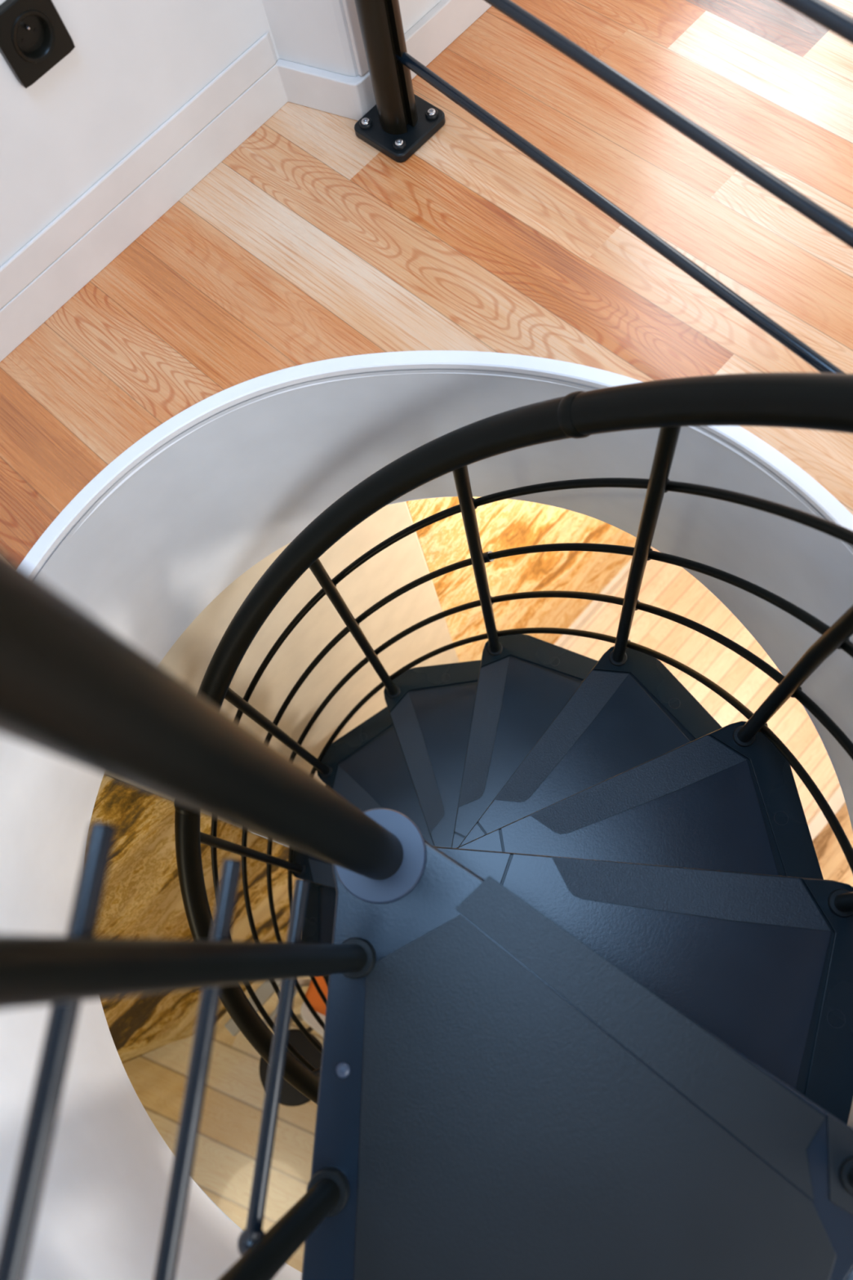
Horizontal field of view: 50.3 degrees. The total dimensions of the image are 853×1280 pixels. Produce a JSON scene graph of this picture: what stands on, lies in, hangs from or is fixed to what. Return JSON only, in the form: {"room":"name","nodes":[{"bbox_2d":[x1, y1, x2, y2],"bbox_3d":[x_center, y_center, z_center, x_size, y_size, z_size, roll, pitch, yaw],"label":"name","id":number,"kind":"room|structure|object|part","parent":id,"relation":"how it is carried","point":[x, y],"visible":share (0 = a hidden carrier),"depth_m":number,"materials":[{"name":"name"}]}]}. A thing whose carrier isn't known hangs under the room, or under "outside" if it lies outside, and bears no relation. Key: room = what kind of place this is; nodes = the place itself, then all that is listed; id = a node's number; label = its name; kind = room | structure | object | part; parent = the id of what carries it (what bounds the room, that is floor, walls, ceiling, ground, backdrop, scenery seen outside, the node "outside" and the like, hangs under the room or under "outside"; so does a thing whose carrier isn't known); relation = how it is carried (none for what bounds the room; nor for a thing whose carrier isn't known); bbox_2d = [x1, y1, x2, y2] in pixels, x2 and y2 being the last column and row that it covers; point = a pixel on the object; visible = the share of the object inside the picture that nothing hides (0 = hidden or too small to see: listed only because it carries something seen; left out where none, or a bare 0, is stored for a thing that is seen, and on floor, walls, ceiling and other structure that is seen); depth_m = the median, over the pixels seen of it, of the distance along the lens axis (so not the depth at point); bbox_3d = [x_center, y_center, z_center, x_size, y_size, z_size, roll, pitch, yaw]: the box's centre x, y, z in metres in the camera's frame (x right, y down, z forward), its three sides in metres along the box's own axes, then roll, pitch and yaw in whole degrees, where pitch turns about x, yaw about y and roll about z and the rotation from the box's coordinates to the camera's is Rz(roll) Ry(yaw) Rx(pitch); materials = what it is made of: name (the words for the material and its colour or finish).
{"room":"spiral staircase","nodes":[
{"label":"spiral staircase","id":0,"kind":"room"},
{"bbox_2d":[89,773,297,1062],"bbox_3d":[-1.628,1.570,2.575,3.026,2.554,0.186,-39,71,-6],"label":"rug","id":1,"kind":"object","parent":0,"point":[142,898],"depth_m":2.48,"materials":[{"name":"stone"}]},
{"bbox_2d":[0,0,441,266],"bbox_3d":[-0.974,-0.559,0.088,0.228,2.450,3.020,40,81,18],"label":"wall","id":2,"kind":"structure","parent":0,"point":[132,64],"depth_m":1.18,"materials":[{"name":"white paint"}]},
{"bbox_2d":[0,0,75,88],"bbox_3d":[-0.453,-0.693,1.041,0.013,0.081,0.081,40,81,18],"label":"wall socket","id":3,"kind":"object","parent":2,"relation":"attached to","point":[40,37],"visible":1,"depth_m":1.04,"materials":[{"name":"black plastic"}]},
{"bbox_2d":[0,31,276,309],"bbox_3d":[-1.032,0.024,1.112,0.012,0.046,2.412,40,81,18],"label":"trim","id":4,"kind":"structure","parent":2,"relation":"attached to","point":[70,225],"depth_m":1.25,"materials":[{"name":"white paint"}]},
{"bbox_2d":[0,0,491,361],"bbox_3d":[-0.771,-0.144,1.190,0.134,0.062,3.030,40,81,18],"label":"baseboard","id":5,"kind":"structure","parent":2,"relation":"attached to","point":[334,93],"depth_m":1.31,"materials":[{"name":"white paint"}]},
{"bbox_2d":[342,0,368,75],"bbox_3d":[-0.230,-1.166,0.237,0.009,2.237,0.033,40,81,18],"label":"trim","id":6,"kind":"structure","parent":2,"relation":"attached to","point":[349,7],"depth_m":1.23,"materials":[{"name":"white paint"}]},
{"bbox_2d":[159,501,458,785],"bbox_3d":[-0.258,0.251,2.833,0.170,2.554,0.828,40,81,18],"label":"wall pier","id":7,"kind":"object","parent":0,"point":[403,562],"visible":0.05,"depth_m":2.11,"materials":[{"name":"beige paint"}]},
{"bbox_2d":[0,0,852,564],"bbox_3d":[0.939,0.299,0.832,3.590,0.001,4.600,40,81,18],"label":"floor","id":8,"kind":"structure","parent":0,"point":[308,242],"depth_m":1.25,"materials":[{"name":"brown wood"}]},
{"bbox_2d":[354,0,852,373],"bbox_3d":[0.472,-0.305,0.577,0.108,0.989,1.866,-41,71,-7],"label":"guard railing","id":9,"kind":"object","parent":8,"relation":"on","point":[401,122],"visible":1,"depth_m":1.06,"materials":[{"name":"black metal"}]},
{"bbox_2d":[359,117,372,129],"bbox_3d":[-0.088,-0.749,1.316,0.019,0.005,0.019,40,81,18],"label":"bolt","id":10,"kind":"object","parent":9,"relation":"in","point":[365,123],"depth_m":1.31,"materials":[{"name":"silver metal"}]},
{"bbox_3d":[-0.101,-0.901,0.876,0.055,0.940,0.055,40,81,18],"label":"post","id":11,"kind":"part","parent":9,"relation":"part of","materials":[{"name":"black metal"}]},
{"bbox_2d":[392,137,406,151],"bbox_3d":[-0.039,-0.707,1.295,0.019,0.005,0.019,40,81,18],"label":"bolt","id":12,"kind":"object","parent":9,"relation":"in","point":[398,144],"depth_m":1.29,"materials":[{"name":"silver metal"}]},
{"bbox_3d":[-0.039,-0.749,1.320,0.101,0.014,0.101,40,81,18],"label":"plate","id":13,"kind":"part","parent":9,"relation":"part of","materials":[{"name":"black metal"}]},
{"bbox_2d":[425,107,438,119],"bbox_3d":[0.007,-0.756,1.306,0.019,0.005,0.019,40,81,18],"label":"bolt","id":14,"kind":"object","parent":9,"relation":"in","point":[431,113],"depth_m":1.30,"materials":[{"name":"silver metal"}]},
{"bbox_3d":[0.510,-0.242,0.771,1.739,0.014,0.184,40,81,18],"label":"rail","id":15,"kind":"part","parent":9,"relation":"part of","materials":[{"name":"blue metal"}]},
{"bbox_3d":[0.488,-0.295,0.613,0.014,0.014,1.746,-41,71,-7],"label":"rail","id":16,"kind":"part","parent":9,"relation":"part of","materials":[{"name":"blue metal"}]},
{"bbox_2d":[0,369,852,1279],"bbox_3d":[0.002,0.270,1.208,1.209,0.416,1.221,40,81,18],"label":"wall","id":17,"kind":"structure","parent":0,"point":[237,489],"depth_m":1.29,"materials":[{"name":"paint"}]},
{"bbox_2d":[20,350,852,1279],"bbox_3d":[-0.031,0.205,1.010,1.224,0.022,1.252,40,81,18],"label":"trim","id":18,"kind":"structure","parent":17,"relation":"attached to","point":[825,504],"depth_m":1.19,"materials":[{"name":"white paint"}]},
{"bbox_2d":[406,502,458,660],"bbox_3d":[-0.004,0.695,2.646,2.000,2.554,6.500,40,81,18],"label":"wall","id":19,"kind":"structure","parent":0,"point":[406,503],"depth_m":2.55,"materials":[{"name":"beige paint"}]},
{"bbox_2d":[122,547,839,1272],"bbox_3d":[-0.224,0.779,4.036,2.920,0.050,6.500,40,81,18],"label":"floor","id":20,"kind":"structure","parent":0,"point":[225,1153],"depth_m":3.80,"materials":[{"name":"beige wood"}]},
{"bbox_2d":[224,978,311,1035],"bbox_3d":[-0.567,1.333,3.483,0.198,0.727,0.270,40,81,18],"label":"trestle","id":21,"kind":"object","parent":20,"relation":"on","point":[264,993],"visible":0.33,"depth_m":3.14,"materials":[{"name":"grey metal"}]},
{"bbox_3d":[-0.630,1.405,3.479,0.198,0.705,0.028,40,81,18],"label":"leg frame","id":22,"kind":"part","parent":21,"relation":"part of","materials":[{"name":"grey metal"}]},
{"bbox_3d":[-0.502,1.269,3.508,0.198,0.705,0.028,40,81,18],"label":"leg frame","id":23,"kind":"part","parent":21,"relation":"part of","materials":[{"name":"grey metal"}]},
{"bbox_2d":[258,1026,322,1106],"bbox_3d":[-0.454,1.621,3.502,0.256,0.474,0.262,40,81,18],"label":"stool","id":24,"kind":"object","parent":20,"relation":"on","point":[290,1095],"visible":0.29,"depth_m":3.29,"materials":[{"name":"black"}]},
{"bbox_3d":[-0.467,1.531,3.552,0.020,0.442,0.067,-12,70,4],"label":"leg","id":25,"kind":"part","parent":24,"relation":"part of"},
{"bbox_2d":[300,1002,325,1036],"bbox_3d":[-0.248,1.412,3.551,0.306,0.460,0.306,33,79,17],"label":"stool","id":26,"kind":"object","parent":20,"relation":"on","point":[306,1015],"visible":0.13,"depth_m":3.34,"materials":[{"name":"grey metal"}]},
{"bbox_2d":[305,975,328,1015],"bbox_3d":[-0.348,1.278,3.329,0.160,0.070,0.180,19,75,14],"label":"cushion","id":27,"kind":"object","parent":26,"relation":"on","point":[312,994],"visible":0.14,"depth_m":3.30,"materials":[{"name":"orange fabric"}]},
{"bbox_2d":[0,372,852,1279],"bbox_3d":[0.086,0.563,1.935,1.199,3.949,1.183,40,81,18],"label":"spiral staircase","id":28,"kind":"structure","parent":20,"relation":"on","point":[579,940],"depth_m":0.92,"materials":[{"name":"black metal"}]},
{"bbox_3d":[-0.190,0.359,0.367,0.013,0.013,0.566,3,72,9],"label":"landing rail","id":29,"kind":"part","parent":28,"relation":"part of","materials":[{"name":"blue metal"}]},
{"bbox_3d":[-0.164,0.422,0.550,0.013,0.013,0.566,3,72,9],"label":"landing rail","id":30,"kind":"part","parent":28,"relation":"part of","materials":[{"name":"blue metal"}]},
{"bbox_3d":[-0.140,0.482,0.727,0.013,0.013,0.566,3,72,9],"label":"landing rail","id":31,"kind":"part","parent":28,"relation":"part of","materials":[{"name":"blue metal"}]},
{"bbox_3d":[-0.117,0.589,2.591,0.424,0.003,0.295,10,73,11],"label":"tread panel","id":32,"kind":"part","parent":28,"relation":"part of","materials":[{"name":"metal"}]},
{"bbox_3d":[-0.140,0.813,2.763,0.424,0.003,0.295,-17,70,2],"label":"tread panel","id":33,"kind":"part","parent":28,"relation":"part of","materials":[{"name":"metal"}]},
{"bbox_3d":[-0.027,0.404,2.397,0.424,0.003,0.295,39,80,18],"label":"tread panel","id":34,"kind":"part","parent":28,"relation":"part of","materials":[{"name":"metal"}]},
{"bbox_3d":[0.102,0.286,2.175,0.295,0.003,0.424,-21,70,0],"label":"tread panel","id":35,"kind":"part","parent":28,"relation":"part of","materials":[{"name":"metal"}]},
{"bbox_3d":[0.093,0.485,1.864,0.100,0.003,0.164,6,72,10],"label":"hub plate","id":36,"kind":"part","parent":28,"relation":"part of","materials":[{"name":"metal"}]},
{"bbox_3d":[0.082,0.427,1.641,0.100,0.003,0.164,34,79,17],"label":"hub plate","id":37,"kind":"part","parent":28,"relation":"part of","materials":[{"name":"metal"}]},
{"bbox_3d":[0.026,0.325,1.195,0.164,0.003,0.100,2,72,9],"label":"hub plate","id":38,"kind":"part","parent":28,"relation":"part of","materials":[{"name":"metal"}]},
{"bbox_3d":[0.060,0.375,1.417,0.164,0.003,0.100,-25,70,-1],"label":"hub plate","id":39,"kind":"part","parent":28,"relation":"part of","materials":[{"name":"metal"}]},
{"bbox_3d":[0.039,0.408,1.475,1.170,2.836,1.147,40,81,18],"label":"handrail","id":40,"kind":"part","parent":28,"relation":"part of","materials":[{"name":"black metal"}]},
{"bbox_3d":[0.230,0.245,1.927,0.295,0.003,0.424,6,72,10],"label":"tread panel","id":41,"kind":"part","parent":28,"relation":"part of","materials":[{"name":"metal"}]},
{"bbox_3d":[0.044,0.465,1.666,1.125,2.796,1.127,40,81,18],"label":"rail","id":42,"kind":"part","parent":28,"relation":"part of","materials":[{"name":"black metal"}]},
{"bbox_3d":[0.071,0.531,1.859,1.125,2.796,1.127,40,81,18],"label":"rail","id":43,"kind":"part","parent":28,"relation":"part of","materials":[{"name":"black metal"}]},
{"bbox_3d":[0.098,0.596,2.051,1.125,2.796,1.127,40,81,18],"label":"rail","id":44,"kind":"part","parent":28,"relation":"part of","materials":[{"name":"black metal"}]},
{"bbox_3d":[0.124,0.661,2.240,1.125,2.796,1.127,40,81,18],"label":"rail","id":45,"kind":"part","parent":28,"relation":"part of","materials":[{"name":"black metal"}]},
{"bbox_3d":[0.320,0.273,1.660,0.295,0.003,0.424,34,79,17],"label":"tread panel","id":46,"kind":"part","parent":28,"relation":"part of","materials":[{"name":"metal"}]},
{"bbox_3d":[0.153,0.516,0.868,0.443,0.002,0.481,-1,71,8],"label":"anti slip panel","id":47,"kind":"part","parent":28,"relation":"part of","materials":[{"name":"black metal"}]},
{"bbox_3d":[0.341,0.346,1.388,0.424,0.003,0.295,-25,70,-1],"label":"tread panel","id":48,"kind":"part","parent":28,"relation":"part of","materials":[{"name":"metal"}]},
{"bbox_3d":[0.281,0.427,1.124,0.424,0.003,0.295,2,72,9],"label":"tread panel","id":49,"kind":"part","parent":28,"relation":"part of","materials":[{"name":"metal"}]},
{"bbox_2d":[406,496,636,662],"bbox_3d":[0.980,-0.957,3.072,0.021,2.554,2.660,40,81,18],"label":"wall","id":50,"kind":"structure","parent":0,"point":[506,523],"depth_m":2.92,"materials":[{"name":"wood"}]},
{"bbox_2d":[553,546,653,648],"bbox_3d":[1.148,-0.563,4.214,0.023,0.115,2.655,40,81,18],"label":"baseboard","id":51,"kind":"structure","parent":50,"relation":"attached to","point":[619,579],"depth_m":4.09,"materials":[{"name":"white paint"}]},
{"bbox_2d":[812,802,852,886],"bbox_3d":[0.634,1.238,2.371,0.016,2.554,6.500,40,81,18],"label":"wall","id":52,"kind":"structure","parent":0,"point":[833,864],"depth_m":3.13,"materials":[{"name":"wood"}]},
{"bbox_2d":[807,783,845,840],"bbox_3d":[0.815,1.583,3.541,0.057,0.090,6.400,40,81,18],"label":"baseboard","id":53,"kind":"structure","parent":52,"relation":"attached to","point":[818,821],"depth_m":3.68,"materials":[{"name":"white paint"}]}
]}

